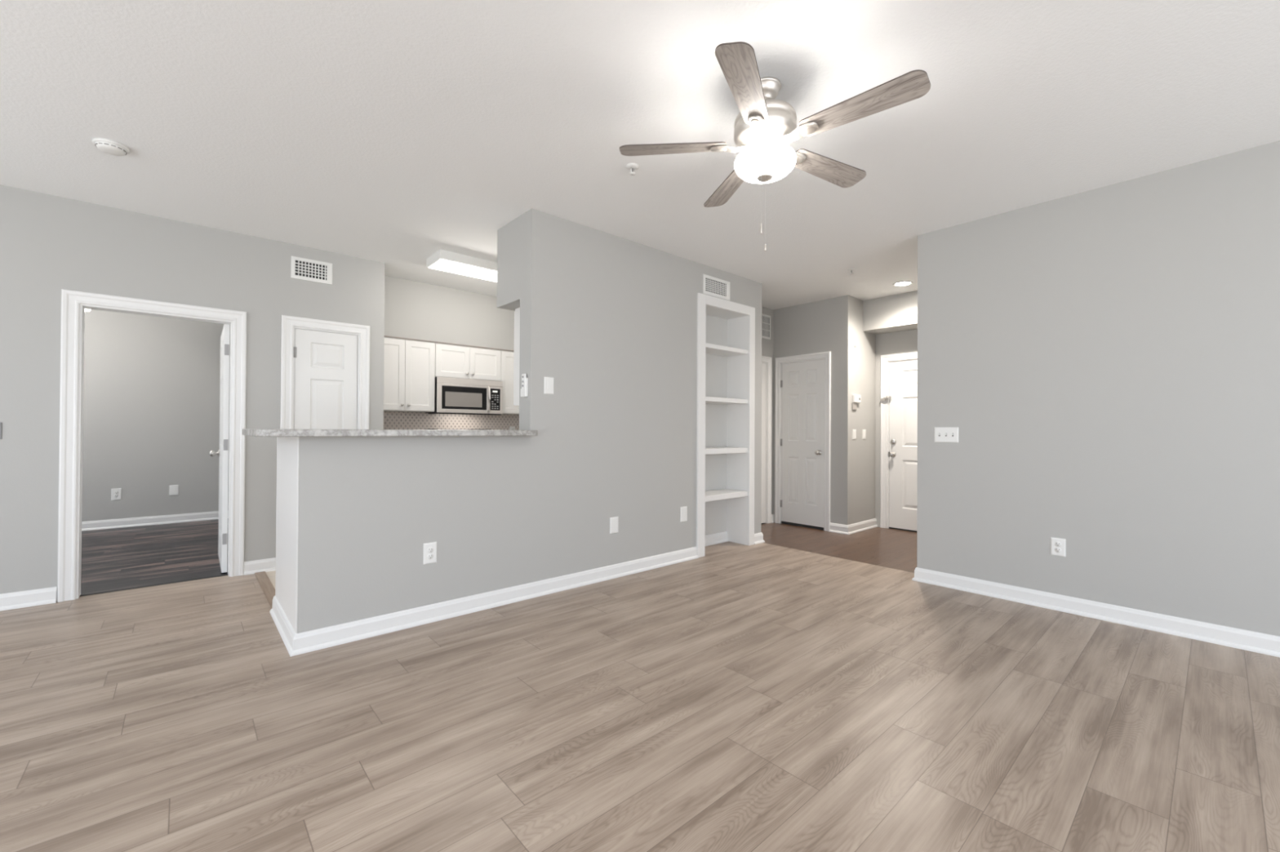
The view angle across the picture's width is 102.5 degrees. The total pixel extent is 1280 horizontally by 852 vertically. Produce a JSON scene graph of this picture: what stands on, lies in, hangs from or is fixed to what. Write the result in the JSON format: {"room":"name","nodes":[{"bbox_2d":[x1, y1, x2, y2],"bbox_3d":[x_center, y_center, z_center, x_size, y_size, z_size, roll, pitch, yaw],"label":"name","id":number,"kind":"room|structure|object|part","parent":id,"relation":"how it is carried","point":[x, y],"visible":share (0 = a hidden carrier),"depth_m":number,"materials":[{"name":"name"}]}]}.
{"room":"empty living room","nodes":[
{"label":"empty living room","id":0,"kind":"room"},
{"bbox_2d":[80,518,228,595],"bbox_3d":[-5.576,1.185,4.320,3.820,0.001,3.290,1,-1,-42],"label":"floor","id":1,"kind":"structure","parent":0,"point":[124,557],"depth_m":4.75,"materials":[{"name":"brown wood"}]},
{"bbox_2d":[81,309,230,521],"bbox_3d":[-6.701,-0.182,5.605,3.820,2.740,0.120,1,-1,-42],"label":"wall","id":2,"kind":"structure","parent":0,"point":[152,384],"depth_m":6.21,"materials":[{"name":"grey paint"}]},
{"bbox_2d":[111,488,121,500],"bbox_3d":[-6.137,0.799,6.016,0.085,0.135,0.009,1,-1,-42],"label":"wall outlet","id":3,"kind":"object","parent":2,"relation":"attached to","point":[116,494],"visible":1,"depth_m":6.01,"materials":[{"name":"white plastic"}]},
{"bbox_2d":[81,510,228,531],"bbox_3d":[-6.659,1.137,5.540,3.820,0.102,0.028,1,-1,-42],"label":"baseboard","id":4,"kind":"structure","parent":2,"relation":"attached to","point":[186,517],"depth_m":6.19,"materials":[{"name":"white paint"}]},
{"bbox_2d":[168,484,178,495],"bbox_3d":[-5.764,0.793,6.348,0.085,0.125,0.009,1,-1,-42],"label":"wall outlet","id":5,"kind":"object","parent":2,"relation":"attached to","point":[173,489],"visible":1,"depth_m":6.35,"materials":[{"name":"white plastic"}]},
{"bbox_2d":[0,184,384,601],"bbox_3d":[-4.170,-0.186,3.342,4.600,2.740,0.120,1,-1,-42],"label":"wall","id":6,"kind":"structure","parent":0,"point":[50,244],"depth_m":3.64,"materials":[{"name":"grey paint"}]},
{"bbox_2d":[0,422,2,439],"bbox_3d":[-4.151,0.030,3.265,0.115,0.110,0.018,1,-1,-42],"label":"wall switch","id":7,"kind":"object","parent":6,"relation":"attached to","point":[1,423],"visible":1,"depth_m":3.30,"materials":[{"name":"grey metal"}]},
{"bbox_2d":[0,586,57,611],"bbox_3d":[-4.887,1.124,2.602,2.567,0.102,0.028,1,-1,-42],"label":"baseboard","id":8,"kind":"structure","parent":6,"relation":"attached to","point":[22,599],"depth_m":3.37,"materials":[{"name":"white paint"}]},
{"bbox_2d":[57,288,246,602],"bbox_3d":[-3.857,0.135,4.145,0.998,2.114,0.948,1,-1,-42],"label":"door frame","id":9,"kind":"structure","parent":6,"relation":"in","point":[73,303],"depth_m":3.71,"materials":[{"name":"white paint"}]},
{"bbox_3d":[-3.875,0.249,4.676,0.069,0.062,0.062,1,-1,-41],"label":"knob","id":10,"kind":"part","parent":9,"relation":"part of","materials":[{"name":"silver metal"}]},
{"bbox_2d":[244,557,275,575],"bbox_3d":[-2.793,1.149,4.462,1.031,0.102,0.028,1,-1,-42],"label":"baseboard","id":11,"kind":"structure","parent":6,"relation":"attached to","point":[251,567],"depth_m":4.19,"materials":[{"name":"white paint"}]},
{"bbox_2d":[290,255,332,284],"bbox_3d":[-2.837,-1.346,4.442,0.305,0.187,0.009,1,-1,-42],"label":"air vent","id":12,"kind":"object","parent":6,"relation":"in","point":[302,268],"visible":1,"depth_m":4.44,"materials":[{"name":"white metal"}]},
{"bbox_2d":[280,315,369,429],"bbox_3d":[-2.776,0.137,4.536,0.673,2.126,0.183,1,-1,-42],"label":"door","id":13,"kind":"structure","parent":6,"relation":"in","point":[325,365],"depth_m":4.51,"materials":[{"name":"white paint"}]},
{"bbox_2d":[266,570,275,588],"bbox_3d":[-1.585,1.213,4.781,3.000,0.010,2.600,1,-1,-42],"label":"floor","id":14,"kind":"structure","parent":0,"point":[271,575],"depth_m":4.08,"materials":[{"name":"beige tile"}]},
{"bbox_2d":[275,436,298,633],"bbox_3d":[-1.560,0.630,3.454,1.370,1.137,0.815,1,-1,-42],"label":"wall","id":15,"kind":"structure","parent":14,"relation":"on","point":[287,447],"depth_m":2.94,"materials":[{"name":"white paint"}]},
{"bbox_2d":[242,429,537,436],"bbox_3d":[-1.587,0.042,3.361,1.561,0.037,0.925,1,-1,-42],"label":"countertop","id":16,"kind":"structure","parent":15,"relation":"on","point":[254,433],"depth_m":2.88,"materials":[{"name":"grey stone"}]},
{"bbox_2d":[438,429,491,430],"bbox_3d":[-1.897,0.610,5.749,0.755,1.148,0.711,1,-1,-42],"label":"range oven","id":17,"kind":"object","parent":14,"relation":"on","point":[438,429],"visible":0.14,"depth_m":5.99,"materials":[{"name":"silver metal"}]},
{"bbox_2d":[384,275,514,412],"bbox_3d":[-2.054,-0.155,5.990,2.320,2.740,0.415,1,-1,-42],"label":"wall","id":18,"kind":"structure","parent":0,"point":[413,309],"depth_m":5.64,"materials":[{"name":"grey paint"}]},
{"bbox_2d":[383,337,435,412],"bbox_3d":[-2.538,-0.532,5.443,0.618,0.751,0.348,1,-1,-42],"label":"upper cabinet","id":19,"kind":"object","parent":18,"relation":"attached to","point":[409,365],"visible":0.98,"depth_m":5.36,"materials":[{"name":"white paint"}]},
{"bbox_3d":[-2.564,-0.529,5.240,0.306,0.729,0.019,1,-1,-42],"label":"door","id":20,"kind":"part","parent":19,"relation":"part of","materials":[{"name":"white paint"}]},
{"bbox_3d":[-2.333,-0.526,5.445,0.306,0.729,0.019,1,-1,-42],"label":"door","id":21,"kind":"part","parent":19,"relation":"part of","materials":[{"name":"white paint"}]},
{"bbox_2d":[383,411,519,430],"bbox_3d":[-2.103,0.083,6.058,2.098,0.464,0.009,1,-1,-42],"label":"backsplash","id":22,"kind":"structure","parent":18,"relation":"attached to","point":[392,420],"depth_m":5.93,"materials":[{"name":"beige tile"}]},
{"bbox_2d":[435,342,500,381],"bbox_3d":[-2.020,-0.715,5.904,0.762,0.374,0.348,1,-1,-42],"label":"upper cabinet","id":23,"kind":"object","parent":18,"relation":"attached to","point":[451,361],"visible":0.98,"depth_m":5.78,"materials":[{"name":"white paint"}]},
{"bbox_2d":[384,335,514,351],"bbox_3d":[-2.032,-0.906,5.915,1.998,0.008,0.316,1,-1,-42],"label":"trim","id":24,"kind":"structure","parent":23,"relation":"attached to","point":[384,335],"depth_m":5.63,"materials":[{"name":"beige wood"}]},
{"bbox_3d":[-2.072,-0.712,5.677,0.378,0.352,0.019,1,-1,-42],"label":"door","id":25,"kind":"part","parent":23,"relation":"part of","materials":[{"name":"white paint"}]},
{"bbox_2d":[425,377,502,415],"bbox_3d":[-1.993,-0.328,5.871,0.757,0.396,0.410,1,-1,-42],"label":"microwave","id":26,"kind":"object","parent":23,"relation":"attached to","point":[453,396],"visible":1,"depth_m":5.73,"materials":[{"name":"silver metal"}]},
{"bbox_3d":[-1.958,-0.302,5.705,0.590,0.315,0.020,1,-1,-42],"label":"door","id":27,"kind":"part","parent":26,"relation":"part of","materials":[{"name":"silver metal"}]},
{"bbox_3d":[-1.727,-0.307,5.868,0.052,0.304,0.023,0,-1,43],"label":"handle","id":28,"kind":"part","parent":26,"relation":"part of","materials":[{"name":"silver metal"}]},
{"bbox_3d":[-1.683,-0.307,5.950,0.125,0.250,0.017,1,-1,-42],"label":"control panel","id":29,"kind":"part","parent":26,"relation":"part of","materials":[{"name":"black plastic"}]},
{"bbox_3d":[-1.674,-0.299,5.957,0.165,0.315,0.020,1,-1,-42],"label":"control frame","id":30,"kind":"part","parent":26,"relation":"part of","materials":[{"name":"silver metal"}]},
{"bbox_3d":[-1.788,-0.708,5.929,0.378,0.352,0.019,1,-1,-42],"label":"door","id":31,"kind":"part","parent":23,"relation":"part of","materials":[{"name":"white paint"}]},
{"bbox_2d":[500,350,519,414],"bbox_3d":[-1.515,-0.520,6.371,0.612,0.751,0.318,1,-1,-42],"label":"upper cabinet","id":32,"kind":"object","parent":18,"relation":"attached to","point":[507,357],"visible":0.26,"depth_m":6.12,"materials":[{"name":"white paint"}]},
{"bbox_2d":[497,215,520,311],"bbox_3d":[-0.367,-1.223,4.436,1.679,0.610,0.373,1,-1,-42],"label":"wall","id":33,"kind":"structure","parent":0,"point":[508,237],"depth_m":3.88,"materials":[{"name":"grey paint"}]},
{"bbox_2d":[297,208,761,633],"bbox_3d":[-0.451,-0.160,4.296,4.121,2.740,0.598,1,-1,-42],"label":"wall","id":34,"kind":"structure","parent":0,"point":[612,319],"depth_m":3.73,"materials":[{"name":"grey paint"}]},
{"bbox_2d":[423,542,436,564],"bbox_3d":[-1.285,0.780,3.146,0.080,0.128,0.009,1,-1,-42],"label":"wall outlet","id":35,"kind":"object","parent":34,"relation":"attached to","point":[429,548],"visible":1,"depth_m":3.14,"materials":[{"name":"white plastic"}]},
{"bbox_2d":[427,553,433,559],"bbox_3d":[-1.283,0.799,3.144,0.035,0.035,0.002,1,-1,-42],"label":"receptacle","id":36,"kind":"object","parent":35,"relation":"attached to","point":[430,556],"depth_m":3.14,"materials":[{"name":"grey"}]},
{"bbox_2d":[427,546,433,553],"bbox_3d":[-1.283,0.760,3.144,0.035,0.035,0.002,1,-1,-42],"label":"receptacle","id":37,"kind":"object","parent":35,"relation":"attached to","point":[430,549],"depth_m":3.14,"materials":[{"name":"grey plastic"}]},
{"bbox_2d":[270,546,697,657],"bbox_3d":[-0.915,1.155,4.008,3.135,0.102,0.846,1,-1,-42],"label":"baseboard","id":38,"kind":"structure","parent":34,"relation":"attached to","point":[295,644],"depth_m":3.22,"materials":[{"name":"white paint"}]},
{"bbox_2d":[513,307,519,405],"bbox_3d":[-0.603,-0.537,4.195,0.778,0.763,0.318,1,-1,-42],"label":"upper cabinet","id":39,"kind":"object","parent":34,"relation":"attached to","point":[517,313],"visible":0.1,"depth_m":4.01,"materials":[{"name":"white paint"}]},
{"bbox_3d":[-0.847,-0.534,4.178,0.386,0.741,0.019,1,-1,-42],"label":"door","id":40,"kind":"part","parent":39,"relation":"part of","materials":[{"name":"white paint"}]},
{"bbox_2d":[520,373,528,397],"bbox_3d":[-0.825,-0.289,3.651,0.028,0.164,0.068,1,-1,-42],"label":"cradle","id":41,"kind":"object","parent":34,"relation":"attached to","point":[524,390],"visible":1,"depth_m":3.63,"materials":[{"name":"white plastic"}]},
{"bbox_2d":[543,377,553,394],"bbox_3d":[-0.656,-0.292,3.708,0.080,0.122,0.009,1,-1,-42],"label":"wall switch","id":42,"kind":"object","parent":34,"relation":"attached to","point":[548,381],"visible":1,"depth_m":3.70,"materials":[{"name":"white plastic"}]},
{"bbox_2d":[609,516,618,533],"bbox_3d":[-0.205,0.793,4.106,0.085,0.128,0.008,1,-1,-42],"label":"blank plate","id":43,"kind":"object","parent":34,"relation":"attached to","point":[614,522],"visible":1,"depth_m":4.10,"materials":[{"name":"white plastic"}]},
{"bbox_2d":[680,506,687,522],"bbox_3d":[0.398,0.797,4.641,0.086,0.135,0.009,1,-1,-42],"label":"wall outlet","id":44,"kind":"object","parent":34,"relation":"attached to","point":[683,510],"visible":1,"depth_m":4.63,"materials":[{"name":"white plastic"}]},
{"bbox_2d":[702,274,729,300],"bbox_3d":[0.745,-1.336,4.955,0.395,0.183,0.009,1,-1,-42],"label":"air vent","id":45,"kind":"object","parent":34,"relation":"in","point":[713,286],"visible":1,"depth_m":4.94,"materials":[{"name":"white metal"}]},
{"bbox_2d":[754,532,764,544],"bbox_3d":[1.097,1.177,5.549,0.175,0.102,0.478,1,-1,-42],"label":"baseboard","id":46,"kind":"structure","parent":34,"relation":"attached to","point":[758,537],"depth_m":5.38,"materials":[{"name":"white paint"}]},
{"bbox_2d":[0,541,1279,851],"bbox_3d":[-0.386,1.190,1.443,7.760,0.001,7.875,1,-1,-42],"label":"floor","id":47,"kind":"structure","parent":0,"point":[762,697],"depth_m":2.05,"materials":[{"name":"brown wood"}]},
{"bbox_2d":[254,571,275,608],"bbox_3d":[-2.715,1.196,3.751,0.067,0.018,1.160,1,-1,-42],"label":"transition strip","id":48,"kind":"object","parent":47,"relation":"on","point":[268,588],"visible":0.57,"depth_m":3.80,"materials":[{"name":"brown wood"}]},
{"bbox_2d":[696,293,755,557],"bbox_3d":[0.763,-0.004,5.152,0.873,2.455,0.307,1,-1,-42],"label":"bookcase","id":49,"kind":"object","parent":47,"relation":"on","point":[725,428],"visible":0.9,"depth_m":5.31,"materials":[{"name":"white paint"}]},
{"bbox_3d":[0.669,0.041,5.268,0.683,2.365,0.010,1,-1,-42],"label":"panel","id":50,"kind":"part","parent":49,"relation":"part of","materials":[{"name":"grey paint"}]},
{"bbox_3d":[0.761,0.692,5.155,0.683,0.052,0.277,1,-1,-42],"label":"shelf","id":51,"kind":"part","parent":49,"relation":"part of","materials":[{"name":"white paint"}]},
{"bbox_3d":[0.764,0.246,5.159,0.683,0.051,0.277,1,-1,-42],"label":"shelf","id":52,"kind":"part","parent":49,"relation":"part of","materials":[{"name":"white paint"}]},
{"bbox_3d":[0.766,-0.253,5.162,0.683,0.041,0.277,1,-1,-42],"label":"shelf","id":53,"kind":"part","parent":49,"relation":"part of","materials":[{"name":"white paint"}]},
{"bbox_3d":[0.766,-1.151,5.171,0.710,0.018,0.287,1,-1,-42],"label":"panel","id":54,"kind":"part","parent":49,"relation":"part of","materials":[{"name":"white paint"}]},
{"bbox_3d":[0.769,-0.763,5.166,0.683,0.040,0.277,1,-1,-42],"label":"shelf","id":55,"kind":"part","parent":49,"relation":"part of","materials":[{"name":"white paint"}]},
{"bbox_3d":[1.021,0.044,5.394,0.011,2.365,0.287,1,-1,-42],"label":"panel","id":56,"kind":"part","parent":49,"relation":"part of","materials":[{"name":"white paint"}]},
{"bbox_2d":[0,0,1279,310],"bbox_3d":[-0.750,-1.588,3.351,10.100,0.100,11.600,1,-1,-42],"label":"ceiling","id":57,"kind":"structure","parent":0,"point":[396,134],"depth_m":2.51,"materials":[{"name":"white paint"}]},
{"bbox_2d":[92,137,129,155],"bbox_3d":[-2.924,-1.534,2.838,0.146,0.038,0.146,1,-1,-42],"label":"smoke detector","id":58,"kind":"object","parent":57,"relation":"attached to","point":[108,146],"visible":1,"depth_m":2.81,"materials":[{"name":"white plastic"}]},
{"bbox_2d":[426,248,497,282],"bbox_3d":[-1.383,-1.487,4.995,1.240,0.084,0.340,1,-1,-42],"label":"fluorescent light","id":59,"kind":"object","parent":57,"relation":"attached to","point":[442,260],"visible":0.49,"depth_m":4.68,"materials":[{"name":"white plastic"}]},
{"bbox_2d":[428,259,497,282],"bbox_3d":[-1.383,-1.482,4.995,1.214,0.074,0.308,1,-1,-42],"label":"diffuser","id":60,"kind":"object","parent":59,"relation":"attached to","point":[484,269],"depth_m":4.73,"materials":[{"name":"white plastic"}]},
{"bbox_2d":[626,163,639,175],"bbox_3d":[-0.043,-1.514,3.038,0.080,0.045,0.080,1,-1,-42],"label":"sprinkler head","id":61,"kind":"object","parent":57,"relation":"attached to","point":[632,166],"visible":1,"depth_m":3.03},
{"bbox_2d":[619,41,930,251],"bbox_3d":[0.603,-1.141,2.318,1.269,0.795,1.257,1,-1,-42],"label":"ceiling fan","id":62,"kind":"object","parent":57,"relation":"hanging from","point":[765,126],"visible":1,"depth_m":2.21,"materials":[{"name":"brown wood"}]},
{"bbox_3d":[0.150,-1.279,2.367,0.487,0.006,0.136,0,11,5],"label":"blade","id":63,"kind":"part","parent":62,"relation":"part of","materials":[{"name":"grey wood"}]},
{"bbox_3d":[0.474,-1.274,2.737,0.136,0.006,0.487,-11,2,-13],"label":"blade","id":64,"kind":"part","parent":62,"relation":"part of","materials":[{"name":"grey wood"}]},
{"bbox_3d":[0.402,-1.280,1.944,0.136,0.006,0.487,12,4,23],"label":"blade","id":65,"kind":"part","parent":62,"relation":"part of","materials":[{"name":"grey wood"}]},
{"bbox_3d":[0.534,-1.058,2.236,0.002,0.386,0.091,0,0,19],"label":"pull chain","id":66,"kind":"part","parent":62,"relation":"part of","materials":[{"name":"silver metal"}]},
{"bbox_3d":[0.545,-1.012,2.232,0.002,0.476,0.091,0,0,12],"label":"pull chain","id":67,"kind":"part","parent":62,"relation":"part of","materials":[{"name":"silver metal"}]},
{"bbox_3d":[0.566,-1.175,2.328,0.273,0.095,0.273,1,-1,-42],"label":"lamp shade","id":68,"kind":"part","parent":62,"relation":"part of","materials":[{"name":"white glass"}]},
{"bbox_3d":[0.926,-1.273,2.543,0.487,0.006,0.136,1,-12,-31],"label":"blade","id":69,"kind":"part","parent":62,"relation":"part of","materials":[{"name":"wood"}]},
{"bbox_3d":[0.882,-1.277,2.053,0.487,0.006,0.136,0,-12,41],"label":"blade","id":70,"kind":"part","parent":62,"relation":"part of","materials":[{"name":"wood"}]},
{"bbox_2d":[847,267,855,274],"bbox_3d":[2.039,-1.489,4.952,0.080,0.045,0.080,1,-1,-42],"label":"sprinkler head","id":71,"kind":"object","parent":57,"relation":"attached to","point":[852,268],"visible":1,"depth_m":4.94},
{"bbox_2d":[893,280,912,286],"bbox_3d":[2.772,-1.500,5.415,0.190,0.009,0.190,1,-1,-42],"label":"recessed light","id":72,"kind":"object","parent":57,"relation":"in","point":[903,283],"visible":1,"depth_m":5.41,"materials":[{"name":"white plastic"}]},
{"bbox_2d":[761,306,773,514],"bbox_3d":[0.900,-0.140,5.976,2.080,2.740,0.120,1,-1,-42],"label":"wall","id":73,"kind":"structure","parent":0,"point":[766,344],"depth_m":6.60,"materials":[{"name":"grey paint"}]},
{"bbox_2d":[760,355,771,523],"bbox_3d":[1.305,0.176,6.292,0.930,2.117,0.183,1,-1,-42],"label":"door","id":74,"kind":"structure","parent":73,"relation":"in","point":[766,515],"depth_m":6.52,"materials":[{"name":"white paint"}]},
{"bbox_2d":[761,313,770,339],"bbox_3d":[1.493,-1.261,6.419,0.495,0.305,0.009,1,-1,-42],"label":"air vent","id":75,"kind":"object","parent":73,"relation":"in","point":[766,319],"visible":0.36,"depth_m":6.51,"materials":[{"name":"white metal"}]},
{"bbox_2d":[771,514,774,523],"bbox_3d":[1.699,1.187,6.583,0.056,0.102,0.028,1,-1,-42],"label":"baseboard","id":76,"kind":"structure","parent":73,"relation":"attached to","point":[772,515],"depth_m":6.58,"materials":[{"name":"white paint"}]},
{"bbox_2d":[773,295,853,524],"bbox_3d":[2.053,-0.132,6.334,0.120,2.740,1.115,1,-1,-42],"label":"wall","id":77,"kind":"structure","parent":0,"point":[824,326],"depth_m":6.00,"materials":[{"name":"grey paint"}]},
{"bbox_2d":[774,351,831,531],"bbox_3d":[2.012,0.182,6.329,0.183,2.113,0.749,1,-1,-42],"label":"door","id":78,"kind":"structure","parent":77,"relation":"in","point":[802,404],"depth_m":6.30,"materials":[{"name":"white paint"}]},
{"bbox_3d":[2.118,0.317,6.122,0.069,0.062,0.062,1,-1,-42],"label":"knob","id":79,"kind":"part","parent":78,"relation":"part of","materials":[{"name":"silver metal"}]},
{"bbox_2d":[760,522,917,573],"bbox_3d":[2.500,1.234,5.437,1.860,0.001,2.815,1,-1,-42],"label":"floor","id":80,"kind":"structure","parent":0,"point":[893,548],"depth_m":5.37,"materials":[{"name":"brown wood"}]},
{"bbox_2d":[852,297,875,524],"bbox_3d":[2.653,-0.130,6.202,0.600,2.740,0.120,1,-1,-42],"label":"wall","id":81,"kind":"structure","parent":0,"point":[864,353],"depth_m":6.14,"materials":[{"name":"grey paint"}]},
{"bbox_2d":[829,518,877,534],"bbox_3d":[2.571,1.189,6.165,0.748,0.102,0.236,1,-1,-42],"label":"baseboard","id":82,"kind":"structure","parent":81,"relation":"attached to","point":[851,529],"depth_m":5.98,"materials":[{"name":"white paint"}]},
{"bbox_2d":[852,429,856,439],"bbox_3d":[2.496,0.098,5.976,0.090,0.115,0.009,1,-1,-42],"label":"wall switch","id":83,"kind":"object","parent":81,"relation":"attached to","point":[854,431],"visible":1,"depth_m":5.96,"materials":[{"name":"white plastic"}]},
{"bbox_2d":[851,394,861,409],"bbox_3d":[2.527,-0.275,5.987,0.175,0.177,0.033,1,-1,-42],"label":"alarm keypad","id":84,"kind":"object","parent":81,"relation":"attached to","point":[855,398],"visible":1,"depth_m":5.96,"materials":[{"name":"white plastic"}]},
{"bbox_2d":[862,429,866,439],"bbox_3d":[2.685,0.100,6.144,0.085,0.115,0.009,1,-1,-42],"label":"wall switch","id":85,"kind":"object","parent":81,"relation":"attached to","point":[864,431],"visible":1,"depth_m":6.13,"materials":[{"name":"white plastic"}]},
{"bbox_2d":[862,290,917,334],"bbox_3d":[3.398,-1.319,5.573,0.340,0.363,1.815,1,-1,-42],"label":"wall","id":86,"kind":"structure","parent":0,"point":[895,313],"depth_m":5.92,"materials":[{"name":"grey paint"}]},
{"bbox_2d":[875,328,917,527],"bbox_3d":[3.565,-0.128,5.731,0.140,2.740,2.035,1,-1,-42],"label":"wall","id":87,"kind":"structure","parent":0,"point":[904,341],"depth_m":6.31,"materials":[{"name":"grey paint"}]},
{"bbox_2d":[880,351,917,532],"bbox_3d":[3.342,0.188,5.930,0.205,2.109,1.068,1,-1,-42],"label":"door","id":88,"kind":"structure","parent":87,"relation":"in","point":[899,371],"depth_m":6.15,"materials":[{"name":"white paint"}]},
{"bbox_3d":[3.032,0.342,6.174,0.069,0.062,0.062,1,-1,-42],"label":"knob","id":89,"kind":"part","parent":88,"relation":"part of","materials":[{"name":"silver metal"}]},
{"bbox_2d":[916,140,1279,636],"bbox_3d":[3.637,-0.151,2.552,0.120,2.740,4.185,1,-1,-42],"label":"wall","id":90,"kind":"structure","parent":0,"point":[1104,362],"depth_m":3.20,"materials":[{"name":"grey paint"}]},
{"bbox_2d":[934,427,958,442],"bbox_3d":[2.333,0.067,3.913,0.018,0.115,0.166,1,-1,-42],"label":"wall switch","id":91,"kind":"object","parent":90,"relation":"attached to","point":[941,434],"visible":1,"depth_m":3.91,"materials":[{"name":"white plastic"}]},
{"bbox_2d":[1050,537,1066,556],"bbox_3d":[2.777,0.804,3.409,0.009,0.118,0.078,1,-1,-42],"label":"wall outlet","id":92,"kind":"object","parent":90,"relation":"attached to","point":[1058,546],"visible":1,"depth_m":3.40,"materials":[{"name":"white plastic"}]},
{"bbox_2d":[1054,547,1061,552],"bbox_3d":[2.775,0.824,3.407,0.002,0.035,0.035,1,-1,-42],"label":"receptacle","id":93,"kind":"object","parent":92,"relation":"attached to","point":[1056,549],"depth_m":3.41,"materials":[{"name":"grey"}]},
{"bbox_2d":[1054,541,1061,546],"bbox_3d":[2.775,0.784,3.408,0.002,0.035,0.035,1,-1,-42],"label":"receptacle","id":94,"kind":"object","parent":92,"relation":"attached to","point":[1057,544],"depth_m":3.41,"materials":[{"name":"white plastic"}]},
{"bbox_2d":[911,567,1279,657],"bbox_3d":[3.610,1.167,2.543,0.148,0.102,4.213,1,-1,-42],"label":"baseboard","id":95,"kind":"structure","parent":90,"relation":"attached to","point":[1258,642],"depth_m":3.19,"materials":[{"name":"white paint"}]},
{"bbox_3d":[-0.765,1.333,3.329,10.100,0.238,11.600,1,-1,-42],"label":"floor slab","id":96,"kind":"structure","parent":0,"visible":0},
{"bbox_2d":[79,573,228,596],"bbox_3d":[-3.609,1.194,3.852,0.840,0.014,0.034,1,-1,-42],"label":"transition strip","id":97,"kind":"object","parent":96,"relation":"on","point":[82,595],"visible":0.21,"depth_m":3.82,"materials":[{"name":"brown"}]}
]}

